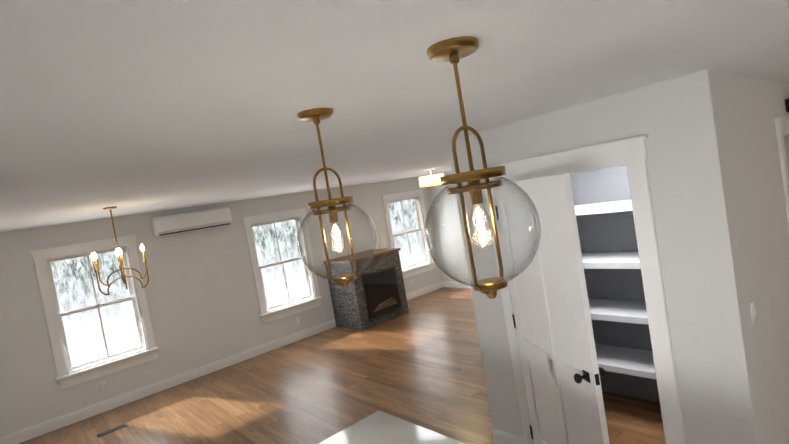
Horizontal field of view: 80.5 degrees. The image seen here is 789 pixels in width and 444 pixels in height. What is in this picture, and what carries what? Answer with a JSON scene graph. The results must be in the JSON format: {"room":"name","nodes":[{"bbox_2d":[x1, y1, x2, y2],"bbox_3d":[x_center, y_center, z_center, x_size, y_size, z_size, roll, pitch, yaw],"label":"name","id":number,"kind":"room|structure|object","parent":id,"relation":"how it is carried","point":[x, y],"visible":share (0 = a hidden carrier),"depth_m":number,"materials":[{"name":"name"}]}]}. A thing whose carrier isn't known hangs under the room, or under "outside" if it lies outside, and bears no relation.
{"room":"kitchen","nodes":[
{"label":"kitchen","id":0,"kind":"room"},
{"bbox_2d":[18,287,665,443],"bbox_3d":[1.316,1.745,3.496,8.730,0.080,10.750,-12,4,-40],"label":"floor","id":1,"kind":"structure","parent":0,"point":[420,363],"depth_m":5.43,"materials":[{"name":"brown wood"}]},
{"bbox_2d":[97,423,127,437],"bbox_3d":[-3.213,2.370,5.310,0.300,0.006,0.110,-12,4,-40],"label":"floor vent","id":2,"kind":"object","parent":1,"relation":"in","point":[111,430],"visible":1,"depth_m":5.30,"materials":[{"name":"grey metal"}]},
{"bbox_2d":[323,248,408,330],"bbox_3d":[-0.474,1.160,8.296,1.122,1.185,0.819,-12,4,-40],"label":"fireplace","id":3,"kind":"object","parent":1,"relation":"on","point":[373,294],"visible":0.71,"depth_m":7.99,"materials":[{"name":"stone"}]},
{"bbox_2d":[318,410,465,443],"bbox_3d":[0.243,1.509,1.591,0.944,0.930,1.872,-12,4,-40],"label":"kitchen island","id":4,"kind":"object","parent":1,"relation":"on","point":[379,427],"visible":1,"depth_m":2.32,"materials":[{"name":"white stone"}]},
{"bbox_2d":[0,69,788,443],"bbox_3d":[1.107,0.504,3.433,8.650,2.440,10.670,-12,4,-40],"label":"wall","id":5,"kind":"structure","parent":0,"point":[718,195],"depth_m":3.48,"materials":[{"name":"white paint"}]},
{"bbox_2d":[46,246,145,370],"bbox_3d":[-3.858,1.096,6.064,0.880,1.415,0.090,-12,4,-40],"label":"window","id":6,"kind":"structure","parent":5,"relation":"in","point":[132,297],"depth_m":6.05,"materials":[{"name":"white"}]},
{"bbox_2d":[99,381,105,391],"label":"outlet plates","id":7,"kind":"object","parent":5,"relation":"attached to","point":[102,386],"depth_m":5.97,"materials":[{"name":"white plastic"}]},
{"bbox_2d":[151,207,231,236],"bbox_3d":[-2.905,-0.007,6.736,1.060,0.275,0.210,-12,4,-40],"label":"air conditioner","id":8,"kind":"object","parent":5,"relation":"attached to","point":[167,225],"depth_m":6.62,"materials":[{"name":"white plastic"}]},
{"bbox_2d":[251,217,312,310],"bbox_3d":[-1.881,0.676,7.786,0.880,1.415,0.090,-12,4,-40],"label":"window","id":9,"kind":"structure","parent":5,"relation":"in","point":[285,262],"depth_m":7.79,"materials":[{"name":"white"}]},
{"bbox_2d":[0,116,788,443],"bbox_3d":[1.077,0.636,3.501,8.330,2.183,10.510,-12,4,-40],"label":"trim","id":10,"kind":"structure","parent":5,"relation":"attached to","point":[630,154],"depth_m":5.32,"materials":[{"name":"white wood"}]},
{"bbox_2d":[387,197,427,269],"bbox_3d":[0.253,0.224,9.643,0.880,1.415,0.090,-12,4,-40],"label":"window","id":11,"kind":"structure","parent":5,"relation":"in","point":[416,230],"depth_m":9.73,"materials":[{"name":"white"}]},
{"bbox_2d":[494,173,609,443],"bbox_3d":[0.959,0.749,2.911,0.511,2.042,0.810,-12,4,-40],"label":"pantry door","id":12,"kind":"structure","parent":5,"relation":"in","point":[563,373],"depth_m":2.80,"materials":[{"name":"white wood"}]},
{"bbox_2d":[750,300,756,324],"label":"outlet plates","id":13,"kind":"object","parent":5,"relation":"attached to","point":[752,305],"depth_m":2.49,"materials":[{"name":"white plastic"}]},
{"bbox_2d":[0,0,788,231],"bbox_3d":[0.899,-0.735,3.371,8.730,0.084,10.750,-12,4,-40],"label":"ceiling","id":14,"kind":"structure","parent":0,"point":[129,107],"depth_m":1.46,"materials":[{"name":"paint"}]},
{"bbox_2d":[90,206,148,294],"bbox_3d":[-2.662,0.262,4.493,0.487,0.820,0.500,-12,4,-40],"label":"chandelier","id":15,"kind":"object","parent":14,"relation":"hanging from","point":[118,253],"visible":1,"depth_m":4.48,"materials":[{"name":"gold metal"}]},
{"bbox_2d":[297,108,376,288],"bbox_3d":[-0.243,-0.079,1.772,0.304,0.679,0.304,-12,4,-40],"label":"pendant light","id":16,"kind":"object","parent":14,"relation":"hanging from","point":[315,115],"visible":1,"depth_m":1.75,"materials":[{"name":"clear glass"}]},
{"bbox_2d":[418,168,443,186],"bbox_3d":[0.590,-0.719,7.484,0.416,0.264,0.416,-12,4,-40],"label":"drum ceiling light","id":17,"kind":"object","parent":14,"relation":"hanging from","point":[429,180],"visible":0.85,"depth_m":7.31,"materials":[{"name":"white"}]},
{"bbox_2d":[425,36,540,298],"bbox_3d":[0.208,-0.128,1.243,0.304,0.679,0.304,-12,4,-40],"label":"pendant light","id":18,"kind":"object","parent":14,"relation":"hanging from","point":[454,50],"visible":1,"depth_m":1.22,"materials":[{"name":"clear glass"}]},
{"bbox_2d":[574,199,656,379],"bbox_3d":[1.964,0.505,3.682,0.420,1.350,1.488,-12,4,-40],"label":"pantry shelves","id":19,"kind":"object","parent":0,"point":[631,361],"visible":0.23,"depth_m":3.77,"materials":[{"name":"white wood"}]},
{"bbox_2d":[785,98,788,112],"bbox_3d":[3.067,-0.891,3.534,0.400,0.100,0.101,-12,4,-40],"label":"sign","id":20,"kind":"object","parent":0,"point":[787,104],"visible":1,"depth_m":3.43,"materials":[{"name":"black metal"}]}
]}

